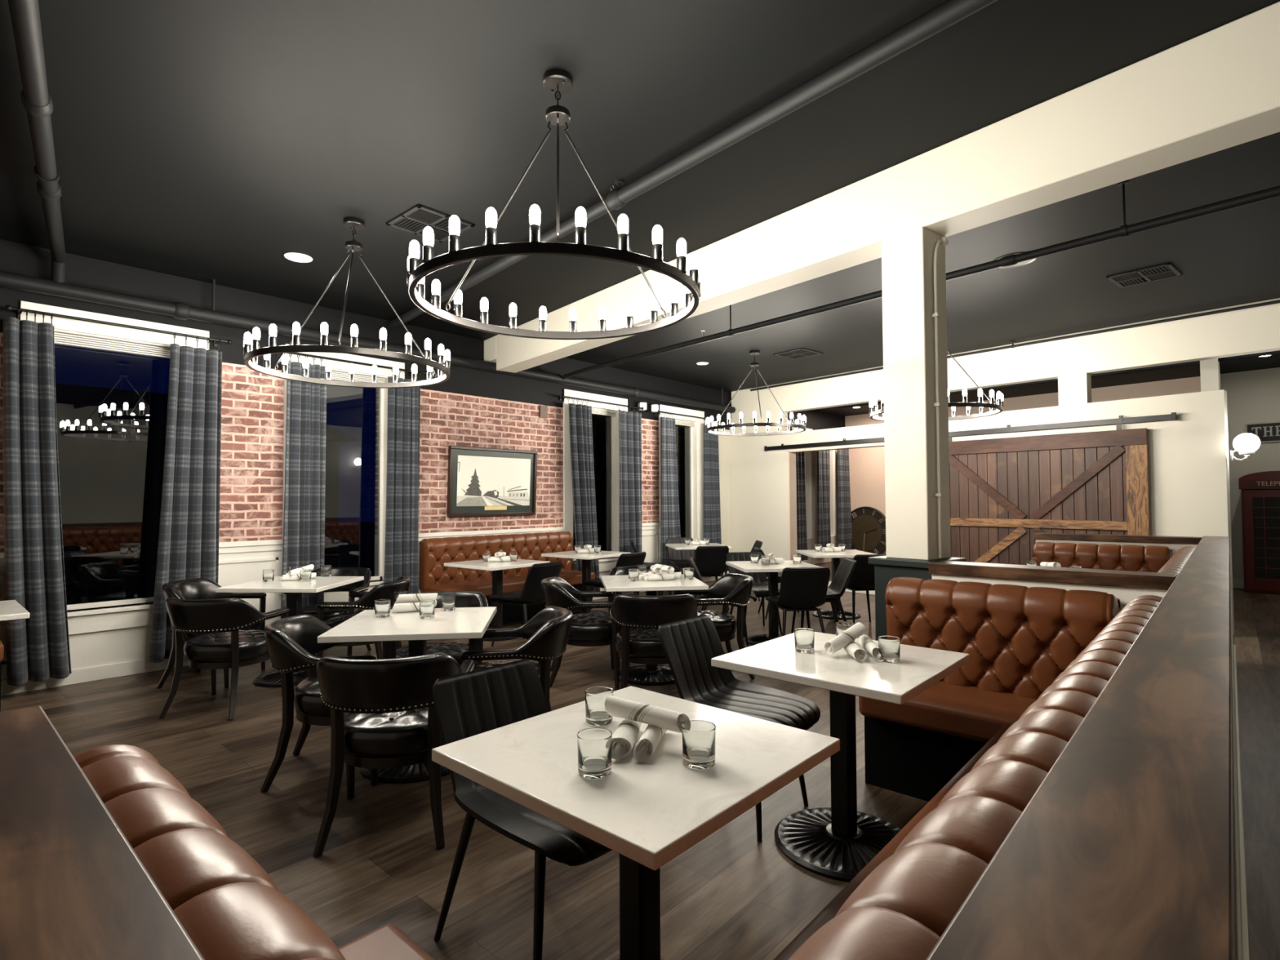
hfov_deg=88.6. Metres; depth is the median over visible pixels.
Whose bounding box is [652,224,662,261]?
bulb
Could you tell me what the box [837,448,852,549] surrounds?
curtain
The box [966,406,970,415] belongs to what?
socket
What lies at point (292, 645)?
barrel armchair
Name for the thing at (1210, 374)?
wall
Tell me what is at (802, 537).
curtain
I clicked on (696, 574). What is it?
chair
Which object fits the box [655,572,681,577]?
roll
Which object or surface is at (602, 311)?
bulb
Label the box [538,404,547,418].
wooden bracket
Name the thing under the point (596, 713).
glass
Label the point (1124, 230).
ceiling pipe
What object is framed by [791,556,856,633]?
chair
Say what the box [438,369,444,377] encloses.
bulb
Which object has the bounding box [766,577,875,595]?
baseboard
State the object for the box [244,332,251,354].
bulb
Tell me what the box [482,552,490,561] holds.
glass
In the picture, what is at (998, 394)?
bulb
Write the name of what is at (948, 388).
socket
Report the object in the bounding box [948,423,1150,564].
barn door
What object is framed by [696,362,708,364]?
recessed light
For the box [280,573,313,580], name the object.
roll
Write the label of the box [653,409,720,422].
curtain rod
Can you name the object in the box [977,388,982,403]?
bulb
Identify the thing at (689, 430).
window
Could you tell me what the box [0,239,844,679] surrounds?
wall
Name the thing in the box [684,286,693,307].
bulb
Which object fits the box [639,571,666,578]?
roll
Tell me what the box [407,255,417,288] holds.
bulb
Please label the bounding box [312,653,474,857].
barrel armchair
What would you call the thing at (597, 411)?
raised blind
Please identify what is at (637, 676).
dining table
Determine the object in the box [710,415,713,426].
bulb
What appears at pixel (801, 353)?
ceiling vent
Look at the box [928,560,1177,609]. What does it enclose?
divider
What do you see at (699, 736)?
glass
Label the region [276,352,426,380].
curtain rod
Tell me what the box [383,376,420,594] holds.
curtain
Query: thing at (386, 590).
barrel armchair
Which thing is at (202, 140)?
ceiling
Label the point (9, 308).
curtain rod
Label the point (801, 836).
dining table
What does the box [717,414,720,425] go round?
socket
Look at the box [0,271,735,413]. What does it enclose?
ceiling pipe
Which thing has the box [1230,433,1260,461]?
wall sconce
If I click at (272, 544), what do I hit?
trim
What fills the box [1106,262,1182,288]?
ceiling vent
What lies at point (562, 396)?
curtain rod
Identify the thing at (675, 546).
dining table
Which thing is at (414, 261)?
bulb
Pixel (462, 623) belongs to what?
dining table
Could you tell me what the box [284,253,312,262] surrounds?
recessed light
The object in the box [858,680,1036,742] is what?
seat cushion
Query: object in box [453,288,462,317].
bulb
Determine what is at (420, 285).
bulb
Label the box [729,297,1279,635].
wall
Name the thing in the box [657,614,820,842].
chair
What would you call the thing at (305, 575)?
glass
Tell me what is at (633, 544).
chair
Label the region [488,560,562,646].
chair
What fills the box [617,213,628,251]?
bulb
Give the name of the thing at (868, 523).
wall clock
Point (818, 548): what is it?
glass
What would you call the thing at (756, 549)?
chair
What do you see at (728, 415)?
bulb
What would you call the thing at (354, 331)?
bulb
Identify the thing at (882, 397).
socket
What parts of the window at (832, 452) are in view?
casing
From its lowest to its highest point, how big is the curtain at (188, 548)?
2.570 m
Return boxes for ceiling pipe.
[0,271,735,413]
[8,0,66,283]
[387,0,997,329]
[561,179,1279,379]
[750,299,1279,391]
[835,350,1279,408]
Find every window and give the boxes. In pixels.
[19,300,208,635]
[279,343,404,601]
[563,388,627,572]
[658,404,704,563]
[791,426,813,538]
[829,449,836,536]
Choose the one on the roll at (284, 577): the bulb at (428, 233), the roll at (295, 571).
the roll at (295, 571)
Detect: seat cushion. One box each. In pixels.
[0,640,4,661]
[338,924,434,959]
[421,569,595,596]
[773,722,1013,959]
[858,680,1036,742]
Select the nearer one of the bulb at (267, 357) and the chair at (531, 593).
the bulb at (267, 357)
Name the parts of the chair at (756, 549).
backrest, leg, leg, seat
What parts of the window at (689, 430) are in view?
pane, sash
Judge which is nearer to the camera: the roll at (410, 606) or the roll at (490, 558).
the roll at (410, 606)
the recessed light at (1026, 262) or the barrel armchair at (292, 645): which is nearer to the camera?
the barrel armchair at (292, 645)
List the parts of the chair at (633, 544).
backrest, seat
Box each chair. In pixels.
[432,658,619,959]
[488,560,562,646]
[583,551,646,613]
[631,540,678,595]
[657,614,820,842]
[666,537,693,591]
[688,556,756,646]
[694,546,728,607]
[721,540,762,601]
[726,551,782,634]
[754,546,799,619]
[764,566,830,640]
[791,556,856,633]
[834,554,886,622]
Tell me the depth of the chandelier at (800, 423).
8.33 m
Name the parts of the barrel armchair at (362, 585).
leg, leg, seat, leg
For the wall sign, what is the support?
attached to the wall at (1252, 396)
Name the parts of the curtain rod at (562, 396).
rod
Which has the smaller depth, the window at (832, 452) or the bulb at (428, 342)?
the bulb at (428, 342)
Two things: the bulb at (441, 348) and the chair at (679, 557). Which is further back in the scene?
the chair at (679, 557)
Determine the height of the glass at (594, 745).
0.091 m
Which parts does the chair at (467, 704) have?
leg, backrest, seat, leg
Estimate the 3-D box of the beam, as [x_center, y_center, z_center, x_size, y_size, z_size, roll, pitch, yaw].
[1.419,-1.593,4.004,0.250,0.410,10.124,1,-2,-39]
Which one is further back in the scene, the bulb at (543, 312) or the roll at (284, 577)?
the roll at (284, 577)
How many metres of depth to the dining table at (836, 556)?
7.72 m
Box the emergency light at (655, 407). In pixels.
[638,402,658,412]
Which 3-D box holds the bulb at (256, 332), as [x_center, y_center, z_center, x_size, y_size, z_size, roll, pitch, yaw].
[-2.312,-0.851,3.952,0.040,0.140,0.040,-2,-2,42]
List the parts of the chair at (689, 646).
backrest, seat, leg, leg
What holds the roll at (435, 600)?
on the dining table at (462, 623)
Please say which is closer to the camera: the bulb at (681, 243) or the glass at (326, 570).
the bulb at (681, 243)
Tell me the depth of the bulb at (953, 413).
7.31 m
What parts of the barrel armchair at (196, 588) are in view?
leg, seat, leg, leg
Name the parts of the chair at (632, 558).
leg, seat, seat frame, backrest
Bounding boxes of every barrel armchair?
[156,577,266,688]
[159,597,289,719]
[260,613,396,792]
[284,567,371,650]
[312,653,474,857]
[316,576,410,659]
[382,591,488,664]
[459,605,573,711]
[541,576,622,687]
[608,565,674,596]
[609,593,697,690]
[673,573,755,679]
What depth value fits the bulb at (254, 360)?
4.34 m
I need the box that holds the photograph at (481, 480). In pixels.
[456,455,530,506]
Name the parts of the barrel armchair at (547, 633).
leg, seat, nailhead trim, leg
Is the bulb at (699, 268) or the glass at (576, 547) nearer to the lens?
the bulb at (699, 268)
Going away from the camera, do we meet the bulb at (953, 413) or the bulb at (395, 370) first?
the bulb at (395, 370)
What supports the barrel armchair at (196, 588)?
on the floor
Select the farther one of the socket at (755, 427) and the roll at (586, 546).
the socket at (755, 427)
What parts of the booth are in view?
door, sign panel, door glass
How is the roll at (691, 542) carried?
on the dining table at (675, 546)
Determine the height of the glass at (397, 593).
0.091 m
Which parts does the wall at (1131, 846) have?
panel, skirting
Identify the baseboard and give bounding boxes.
[0,571,728,696]
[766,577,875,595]
[848,557,1244,588]
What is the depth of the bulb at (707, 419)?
8.40 m
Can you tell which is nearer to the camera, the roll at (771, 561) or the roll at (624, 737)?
the roll at (624, 737)
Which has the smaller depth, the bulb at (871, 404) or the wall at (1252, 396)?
the bulb at (871, 404)
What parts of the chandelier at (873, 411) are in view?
rod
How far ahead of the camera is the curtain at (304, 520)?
6.12 m
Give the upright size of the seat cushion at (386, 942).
0.130 m
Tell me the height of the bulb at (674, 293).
0.140 m
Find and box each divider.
[0,706,204,959]
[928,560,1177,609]
[1033,532,1202,555]
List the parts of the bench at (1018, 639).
backrest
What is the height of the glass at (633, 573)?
0.091 m
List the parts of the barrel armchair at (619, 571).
leg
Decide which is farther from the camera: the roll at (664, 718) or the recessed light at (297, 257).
the recessed light at (297, 257)
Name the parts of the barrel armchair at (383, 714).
leg, leg, seat rail, seat, nailhead trim, leg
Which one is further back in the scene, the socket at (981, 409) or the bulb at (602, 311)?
the socket at (981, 409)
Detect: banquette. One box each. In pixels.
[0,640,4,712]
[418,531,595,626]
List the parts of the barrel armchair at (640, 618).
leg, leg, seat, seat rail, nailhead trim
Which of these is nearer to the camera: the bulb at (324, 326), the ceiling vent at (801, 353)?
the bulb at (324, 326)
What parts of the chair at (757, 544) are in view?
backrest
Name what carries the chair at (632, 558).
on the floor
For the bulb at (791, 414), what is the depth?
7.93 m
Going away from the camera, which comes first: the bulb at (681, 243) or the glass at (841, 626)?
the bulb at (681, 243)
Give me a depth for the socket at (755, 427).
9.05 m
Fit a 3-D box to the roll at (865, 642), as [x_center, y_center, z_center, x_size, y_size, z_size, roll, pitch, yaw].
[0.951,0.686,2.680,0.059,0.061,0.235,0,-2,5]
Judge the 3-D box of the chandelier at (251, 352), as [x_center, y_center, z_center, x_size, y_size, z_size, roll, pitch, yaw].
[-1.952,-1.250,4.468,1.269,1.040,1.269,0,-2,-17]
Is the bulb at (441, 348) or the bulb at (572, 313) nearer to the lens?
the bulb at (572, 313)
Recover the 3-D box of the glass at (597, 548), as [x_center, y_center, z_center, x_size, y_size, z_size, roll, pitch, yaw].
[-0.505,0.828,7.826,0.082,0.091,0.082,-1,-2,26]
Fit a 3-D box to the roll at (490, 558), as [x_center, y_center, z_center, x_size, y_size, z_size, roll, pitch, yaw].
[-1.456,0.820,6.798,0.235,0.052,0.062,0,-2,-18]
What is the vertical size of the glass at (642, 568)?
0.091 m
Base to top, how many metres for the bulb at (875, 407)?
0.140 m
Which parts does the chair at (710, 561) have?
seat frame, backrest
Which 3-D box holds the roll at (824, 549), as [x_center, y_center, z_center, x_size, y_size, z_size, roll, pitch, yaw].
[2.297,0.835,7.864,0.235,0.052,0.062,0,-2,-18]
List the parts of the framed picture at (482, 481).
name plate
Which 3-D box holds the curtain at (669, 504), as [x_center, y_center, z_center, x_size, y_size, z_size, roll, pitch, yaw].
[0.467,0.308,10.147,0.178,2.540,0.540,-2,-2,42]
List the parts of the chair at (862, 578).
leg, leg, seat frame, seat, backrest, leg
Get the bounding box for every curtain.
[2,316,71,685]
[148,343,222,662]
[280,360,326,618]
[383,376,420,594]
[568,403,599,591]
[618,409,641,552]
[660,417,683,573]
[703,422,721,577]
[795,452,808,560]
[817,450,831,558]
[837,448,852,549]
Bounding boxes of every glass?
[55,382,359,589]
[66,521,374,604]
[262,568,274,582]
[289,565,300,570]
[299,568,311,582]
[320,564,331,577]
[374,599,390,617]
[394,591,408,603]
[418,600,435,618]
[441,593,456,611]
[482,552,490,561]
[509,552,517,561]
[574,545,581,552]
[577,727,612,779]
[584,686,613,726]
[594,545,600,553]
[628,568,639,581]
[637,564,647,576]
[681,720,715,769]
[684,537,690,545]
[684,567,693,579]
[703,537,709,544]
[750,554,758,564]
[761,555,769,565]
[792,554,801,564]
[794,627,814,653]
[814,544,822,552]
[835,621,854,641]
[838,543,845,551]
[878,635,900,662]
[1026,560,1036,565]
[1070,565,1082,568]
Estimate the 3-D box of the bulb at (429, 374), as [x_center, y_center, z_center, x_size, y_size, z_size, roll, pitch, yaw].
[-1.589,-0.825,4.960,0.040,0.140,0.040,-2,-2,42]
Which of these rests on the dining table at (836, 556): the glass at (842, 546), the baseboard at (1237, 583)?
the glass at (842, 546)
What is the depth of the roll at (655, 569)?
5.16 m
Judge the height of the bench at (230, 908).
0.993 m
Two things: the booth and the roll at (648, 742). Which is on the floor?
the booth
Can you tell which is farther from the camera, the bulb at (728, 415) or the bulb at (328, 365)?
the bulb at (728, 415)
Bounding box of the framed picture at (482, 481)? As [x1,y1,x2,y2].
[446,445,537,516]
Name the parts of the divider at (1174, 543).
panel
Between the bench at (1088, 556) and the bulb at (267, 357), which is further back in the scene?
the bench at (1088, 556)
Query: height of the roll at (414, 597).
0.051 m
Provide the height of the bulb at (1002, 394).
0.140 m
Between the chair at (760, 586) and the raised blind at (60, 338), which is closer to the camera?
the raised blind at (60, 338)
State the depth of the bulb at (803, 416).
8.18 m
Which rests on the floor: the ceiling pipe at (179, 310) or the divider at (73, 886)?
the divider at (73, 886)
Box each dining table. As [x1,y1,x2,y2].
[0,600,29,621]
[215,576,364,687]
[317,606,496,783]
[431,685,839,959]
[444,559,550,641]
[541,551,630,614]
[600,573,708,685]
[665,542,731,599]
[711,631,970,882]
[725,560,822,645]
[795,549,875,619]
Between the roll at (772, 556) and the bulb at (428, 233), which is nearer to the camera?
the bulb at (428, 233)
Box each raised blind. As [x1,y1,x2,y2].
[53,332,170,358]
[331,371,385,382]
[591,407,616,416]
[675,419,694,426]
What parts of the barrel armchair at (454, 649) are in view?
leg, seat, leg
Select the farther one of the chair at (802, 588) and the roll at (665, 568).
the chair at (802, 588)
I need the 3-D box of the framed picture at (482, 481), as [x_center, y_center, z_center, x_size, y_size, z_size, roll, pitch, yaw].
[-1.748,0.026,7.887,0.085,0.811,1.250,-2,-2,42]
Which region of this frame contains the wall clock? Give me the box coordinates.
[850,506,885,554]
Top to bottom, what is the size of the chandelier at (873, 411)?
1.040 m
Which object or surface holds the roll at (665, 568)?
on the roll at (677, 575)
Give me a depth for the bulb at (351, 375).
5.00 m
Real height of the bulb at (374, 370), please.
0.140 m
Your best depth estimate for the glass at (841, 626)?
2.87 m
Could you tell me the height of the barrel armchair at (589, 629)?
0.772 m
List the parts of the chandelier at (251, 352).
rod, rod, chain, rod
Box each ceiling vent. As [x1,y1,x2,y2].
[386,204,475,242]
[773,347,823,359]
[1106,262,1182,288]
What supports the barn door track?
attached to the wall at (1188, 464)
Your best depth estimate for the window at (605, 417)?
9.44 m
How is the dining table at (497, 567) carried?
on the floor
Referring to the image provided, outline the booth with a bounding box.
[1238,470,1279,595]
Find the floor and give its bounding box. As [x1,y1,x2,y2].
[0,560,1279,959]
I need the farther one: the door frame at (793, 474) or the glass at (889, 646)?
the door frame at (793, 474)
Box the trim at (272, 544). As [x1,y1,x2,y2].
[0,522,660,665]
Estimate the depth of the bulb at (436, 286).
3.09 m
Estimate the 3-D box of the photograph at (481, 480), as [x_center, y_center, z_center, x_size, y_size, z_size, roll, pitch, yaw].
[-1.738,0.019,7.891,0.004,0.585,1.050,2,0,42]
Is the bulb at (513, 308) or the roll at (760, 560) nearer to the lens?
the bulb at (513, 308)
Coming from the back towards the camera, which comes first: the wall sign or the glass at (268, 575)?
the wall sign
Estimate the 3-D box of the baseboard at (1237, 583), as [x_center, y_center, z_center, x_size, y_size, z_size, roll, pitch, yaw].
[7.992,1.622,11.324,0.024,0.140,10.000,1,-2,-40]
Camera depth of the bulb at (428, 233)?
2.49 m
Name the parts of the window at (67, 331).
sill, sash, casing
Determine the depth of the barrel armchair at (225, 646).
4.27 m
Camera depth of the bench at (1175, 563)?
4.14 m
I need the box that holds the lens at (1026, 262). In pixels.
[1008,258,1033,266]
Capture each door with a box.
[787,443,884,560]
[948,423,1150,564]
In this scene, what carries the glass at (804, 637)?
on the dining table at (801, 836)
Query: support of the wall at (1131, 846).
on the floor
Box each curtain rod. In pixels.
[4,305,231,350]
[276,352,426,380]
[559,395,644,412]
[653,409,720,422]
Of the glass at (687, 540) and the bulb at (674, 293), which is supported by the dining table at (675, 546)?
the glass at (687, 540)
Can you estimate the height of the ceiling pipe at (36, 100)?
0.340 m
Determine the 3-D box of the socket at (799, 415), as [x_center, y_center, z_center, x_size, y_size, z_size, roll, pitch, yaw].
[1.957,-0.748,8.056,0.040,0.140,0.040,-2,-2,42]
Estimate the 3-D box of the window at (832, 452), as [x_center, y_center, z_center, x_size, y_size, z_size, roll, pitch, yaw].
[4.093,0.093,14.537,0.178,2.320,0.780,-2,-2,42]
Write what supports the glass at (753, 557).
on the dining table at (772, 570)
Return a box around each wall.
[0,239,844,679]
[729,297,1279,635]
[844,367,1279,579]
[925,536,1248,959]
[1200,358,1220,391]
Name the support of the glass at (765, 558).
on the dining table at (772, 570)
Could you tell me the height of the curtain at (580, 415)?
2.550 m
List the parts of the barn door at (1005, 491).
rail, rail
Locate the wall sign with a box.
[1245,421,1279,442]
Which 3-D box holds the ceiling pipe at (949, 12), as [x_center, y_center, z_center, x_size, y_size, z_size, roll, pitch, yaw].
[0.470,-1.742,3.246,0.107,0.161,9.325,1,-2,-41]
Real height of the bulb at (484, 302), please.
0.140 m
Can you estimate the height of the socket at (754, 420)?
0.140 m
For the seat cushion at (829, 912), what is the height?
0.130 m
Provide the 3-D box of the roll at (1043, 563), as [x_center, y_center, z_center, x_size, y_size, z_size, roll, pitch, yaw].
[3.452,0.716,5.513,0.061,0.065,0.238,0,-2,7]
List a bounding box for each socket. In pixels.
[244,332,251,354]
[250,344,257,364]
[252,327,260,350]
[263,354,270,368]
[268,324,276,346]
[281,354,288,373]
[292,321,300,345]
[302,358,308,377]
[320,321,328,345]
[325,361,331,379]
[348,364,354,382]
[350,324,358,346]
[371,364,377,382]
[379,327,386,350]
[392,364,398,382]
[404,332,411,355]
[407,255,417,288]
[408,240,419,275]
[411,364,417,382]
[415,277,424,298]
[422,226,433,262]
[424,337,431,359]
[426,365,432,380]
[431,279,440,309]
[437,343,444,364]
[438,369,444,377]
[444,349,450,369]
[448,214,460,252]
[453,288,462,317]
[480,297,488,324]
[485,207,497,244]
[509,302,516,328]
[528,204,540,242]
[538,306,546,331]
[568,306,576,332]
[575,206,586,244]
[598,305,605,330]
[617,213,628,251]
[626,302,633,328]
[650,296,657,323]
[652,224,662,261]
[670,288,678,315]
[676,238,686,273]
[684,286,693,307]
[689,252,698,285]
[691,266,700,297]
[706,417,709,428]
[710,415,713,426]
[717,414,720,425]
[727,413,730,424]
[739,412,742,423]
[752,411,756,422]
[754,426,757,433]
[766,411,769,422]
[779,411,782,422]
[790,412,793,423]
[797,413,800,424]
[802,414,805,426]
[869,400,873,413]
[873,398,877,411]
[881,395,884,408]
[947,388,949,402]
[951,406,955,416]
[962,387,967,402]
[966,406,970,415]
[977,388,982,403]
[979,407,983,413]
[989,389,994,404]
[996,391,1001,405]
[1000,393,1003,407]
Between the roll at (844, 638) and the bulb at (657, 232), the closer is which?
the bulb at (657, 232)
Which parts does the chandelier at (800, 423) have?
rod, rod, rod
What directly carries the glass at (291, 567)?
on the dining table at (294, 588)
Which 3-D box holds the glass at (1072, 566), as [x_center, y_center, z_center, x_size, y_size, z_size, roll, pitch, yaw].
[3.473,0.735,5.224,0.082,0.091,0.082,0,-2,4]
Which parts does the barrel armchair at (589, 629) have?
leg, leg, nailhead trim, seat rail, seat, leg, leg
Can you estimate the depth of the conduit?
3.64 m
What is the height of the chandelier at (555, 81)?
1.040 m
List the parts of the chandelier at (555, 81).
rod, rod, chain, rod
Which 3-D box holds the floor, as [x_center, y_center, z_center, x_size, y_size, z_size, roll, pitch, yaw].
[2.712,1.595,5.589,10.300,0.100,18.400,-2,-2,42]
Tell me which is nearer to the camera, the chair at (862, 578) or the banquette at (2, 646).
the banquette at (2, 646)
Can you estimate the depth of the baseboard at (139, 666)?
5.11 m
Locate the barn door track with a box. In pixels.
[764,412,1177,451]
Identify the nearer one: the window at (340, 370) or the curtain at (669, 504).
the window at (340, 370)
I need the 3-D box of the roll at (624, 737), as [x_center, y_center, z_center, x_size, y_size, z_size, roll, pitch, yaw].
[-0.035,0.663,1.718,0.062,0.052,0.235,-1,-2,9]
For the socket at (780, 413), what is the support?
attached to the chandelier at (800, 423)
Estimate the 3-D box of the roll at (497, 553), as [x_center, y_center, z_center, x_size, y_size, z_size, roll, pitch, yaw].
[-1.456,0.776,6.841,0.061,0.065,0.238,0,-2,7]
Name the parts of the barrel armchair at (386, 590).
leg, seat, leg, seat rail, nailhead trim, leg, leg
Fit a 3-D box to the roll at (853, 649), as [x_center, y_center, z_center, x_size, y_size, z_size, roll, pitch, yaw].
[0.866,0.688,2.672,0.059,0.051,0.235,0,-2,2]
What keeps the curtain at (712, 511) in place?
hanging from the curtain rod at (658, 411)
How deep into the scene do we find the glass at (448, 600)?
3.79 m
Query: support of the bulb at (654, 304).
attached to the chandelier at (555, 81)
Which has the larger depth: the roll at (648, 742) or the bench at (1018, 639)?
the bench at (1018, 639)
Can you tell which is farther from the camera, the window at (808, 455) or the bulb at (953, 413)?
the window at (808, 455)
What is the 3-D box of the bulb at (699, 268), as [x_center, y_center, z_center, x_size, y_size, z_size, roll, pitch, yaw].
[0.252,-0.892,2.941,0.040,0.140,0.040,-2,-2,42]
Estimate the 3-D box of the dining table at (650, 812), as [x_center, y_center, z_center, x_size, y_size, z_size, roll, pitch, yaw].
[0.000,1.066,1.710,0.760,0.750,0.760,-2,-2,42]
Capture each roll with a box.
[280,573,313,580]
[287,564,314,577]
[391,602,419,612]
[394,600,436,606]
[395,592,437,602]
[488,556,510,561]
[494,551,506,556]
[577,548,594,553]
[583,544,591,548]
[604,695,689,733]
[611,718,641,759]
[633,724,666,762]
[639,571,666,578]
[644,573,674,580]
[650,565,662,573]
[654,564,674,572]
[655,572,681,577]
[689,541,705,544]
[759,557,782,563]
[760,559,784,564]
[768,553,775,559]
[822,547,840,551]
[824,622,865,654]
[826,543,834,547]
[842,640,866,661]
[858,634,883,662]
[1040,561,1061,567]
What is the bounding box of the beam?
[484,1,1279,373]
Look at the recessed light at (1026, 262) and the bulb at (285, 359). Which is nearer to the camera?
the bulb at (285, 359)
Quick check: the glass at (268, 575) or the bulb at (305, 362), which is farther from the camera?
the glass at (268, 575)
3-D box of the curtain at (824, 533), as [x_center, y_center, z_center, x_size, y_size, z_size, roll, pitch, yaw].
[3.899,0.402,13.978,0.156,2.470,0.624,-2,-2,40]
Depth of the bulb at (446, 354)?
4.54 m
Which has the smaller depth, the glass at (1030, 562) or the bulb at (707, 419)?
the glass at (1030, 562)
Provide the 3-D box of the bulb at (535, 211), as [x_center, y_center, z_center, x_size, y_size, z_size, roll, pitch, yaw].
[-0.372,-0.908,2.326,0.040,0.140,0.040,-2,-2,42]
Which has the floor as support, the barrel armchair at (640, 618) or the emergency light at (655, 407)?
the barrel armchair at (640, 618)
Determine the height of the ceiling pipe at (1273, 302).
0.080 m
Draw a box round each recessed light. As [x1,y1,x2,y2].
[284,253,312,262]
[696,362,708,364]
[995,253,1036,267]
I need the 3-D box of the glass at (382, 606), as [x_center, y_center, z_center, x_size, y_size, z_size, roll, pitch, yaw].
[-1.417,0.708,3.611,0.082,0.091,0.082,-1,-2,22]
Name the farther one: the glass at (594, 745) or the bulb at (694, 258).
the bulb at (694, 258)
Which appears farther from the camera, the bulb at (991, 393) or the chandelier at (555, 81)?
the bulb at (991, 393)
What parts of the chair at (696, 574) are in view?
backrest, seat, leg, leg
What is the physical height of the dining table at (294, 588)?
0.750 m
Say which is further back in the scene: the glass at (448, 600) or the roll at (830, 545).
the roll at (830, 545)
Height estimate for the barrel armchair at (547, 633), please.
0.772 m
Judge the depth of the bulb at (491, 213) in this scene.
2.33 m
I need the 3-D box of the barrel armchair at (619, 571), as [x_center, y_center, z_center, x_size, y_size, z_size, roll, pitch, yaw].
[0.017,1.183,5.849,0.612,0.772,0.646,0,-2,-6]
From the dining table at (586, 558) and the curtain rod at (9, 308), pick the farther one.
the dining table at (586, 558)
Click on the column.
(912, 541)
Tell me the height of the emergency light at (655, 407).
0.110 m
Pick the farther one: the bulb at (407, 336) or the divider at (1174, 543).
the divider at (1174, 543)
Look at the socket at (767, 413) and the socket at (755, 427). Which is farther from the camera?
the socket at (755, 427)
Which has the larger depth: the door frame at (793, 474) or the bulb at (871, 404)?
the door frame at (793, 474)
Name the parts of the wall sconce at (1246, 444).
plate, arm, globe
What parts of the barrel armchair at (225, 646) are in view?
leg, leg, seat, seat rail, nailhead trim, leg, leg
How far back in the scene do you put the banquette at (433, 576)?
7.48 m
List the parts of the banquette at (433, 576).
backrest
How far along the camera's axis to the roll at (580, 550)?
7.82 m
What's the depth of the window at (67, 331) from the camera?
5.20 m
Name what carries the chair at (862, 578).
on the floor
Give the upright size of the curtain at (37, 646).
2.600 m
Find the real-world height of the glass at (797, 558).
0.091 m
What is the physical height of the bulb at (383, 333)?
0.140 m
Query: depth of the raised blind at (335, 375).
6.73 m
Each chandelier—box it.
[243,217,450,387]
[407,68,700,339]
[705,350,806,435]
[869,350,1003,421]
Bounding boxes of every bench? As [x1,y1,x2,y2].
[73,744,434,959]
[773,595,1162,959]
[858,577,1120,801]
[1031,542,1172,572]
[1157,546,1195,573]
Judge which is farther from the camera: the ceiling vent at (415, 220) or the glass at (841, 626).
the ceiling vent at (415, 220)
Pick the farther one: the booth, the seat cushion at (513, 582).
the booth
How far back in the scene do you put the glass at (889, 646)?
2.55 m
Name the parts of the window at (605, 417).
pane, sash, sill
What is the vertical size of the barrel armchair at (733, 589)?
0.772 m
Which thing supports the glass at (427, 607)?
on the dining table at (462, 623)
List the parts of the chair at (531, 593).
leg, seat, seat frame, leg, leg, backrest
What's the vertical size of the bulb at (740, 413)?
0.140 m
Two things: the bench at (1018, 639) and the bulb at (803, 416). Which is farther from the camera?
the bulb at (803, 416)
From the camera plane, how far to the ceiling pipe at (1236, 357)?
8.47 m
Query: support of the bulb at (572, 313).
attached to the chandelier at (555, 81)
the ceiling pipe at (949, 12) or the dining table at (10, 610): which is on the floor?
the dining table at (10, 610)
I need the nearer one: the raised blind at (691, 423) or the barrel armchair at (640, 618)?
the barrel armchair at (640, 618)
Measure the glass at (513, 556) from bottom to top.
0.091 m
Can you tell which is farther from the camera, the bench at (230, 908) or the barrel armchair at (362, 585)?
the barrel armchair at (362, 585)
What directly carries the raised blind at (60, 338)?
attached to the window at (67, 331)
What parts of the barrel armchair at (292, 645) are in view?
leg, nailhead trim, leg, seat, seat rail, leg, leg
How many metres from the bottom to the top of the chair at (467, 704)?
0.809 m
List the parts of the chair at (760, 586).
leg, leg, backrest, leg, seat, leg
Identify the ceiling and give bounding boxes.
[0,0,1279,416]
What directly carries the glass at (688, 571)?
on the dining table at (637, 676)
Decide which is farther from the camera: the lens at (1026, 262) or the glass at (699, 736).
the lens at (1026, 262)
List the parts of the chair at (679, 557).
backrest, seat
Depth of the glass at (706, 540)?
9.19 m
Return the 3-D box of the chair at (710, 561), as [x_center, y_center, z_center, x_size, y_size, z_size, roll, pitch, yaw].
[0.875,1.236,8.475,0.478,0.809,0.660,0,-2,-7]
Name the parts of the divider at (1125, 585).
panel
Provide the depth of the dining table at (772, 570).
6.35 m
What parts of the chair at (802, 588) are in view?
leg, leg, seat, seat frame, backrest, leg, leg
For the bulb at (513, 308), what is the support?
attached to the chandelier at (555, 81)
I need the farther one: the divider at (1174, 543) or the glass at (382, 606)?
the divider at (1174, 543)
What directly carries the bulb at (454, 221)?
attached to the chandelier at (555, 81)
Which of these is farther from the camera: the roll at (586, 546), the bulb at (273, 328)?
the roll at (586, 546)
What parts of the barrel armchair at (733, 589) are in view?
seat, nailhead trim, seat rail, leg, leg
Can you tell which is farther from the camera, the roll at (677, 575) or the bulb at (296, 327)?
the roll at (677, 575)
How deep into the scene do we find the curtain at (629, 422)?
9.46 m
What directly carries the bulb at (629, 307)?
attached to the chandelier at (555, 81)
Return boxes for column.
[867,226,966,640]
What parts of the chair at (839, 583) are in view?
leg, leg, seat frame, seat, leg, leg, backrest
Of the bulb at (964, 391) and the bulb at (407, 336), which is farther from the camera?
the bulb at (964, 391)
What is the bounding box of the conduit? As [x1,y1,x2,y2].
[932,236,948,558]
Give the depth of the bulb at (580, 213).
2.33 m
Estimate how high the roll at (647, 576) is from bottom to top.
0.052 m

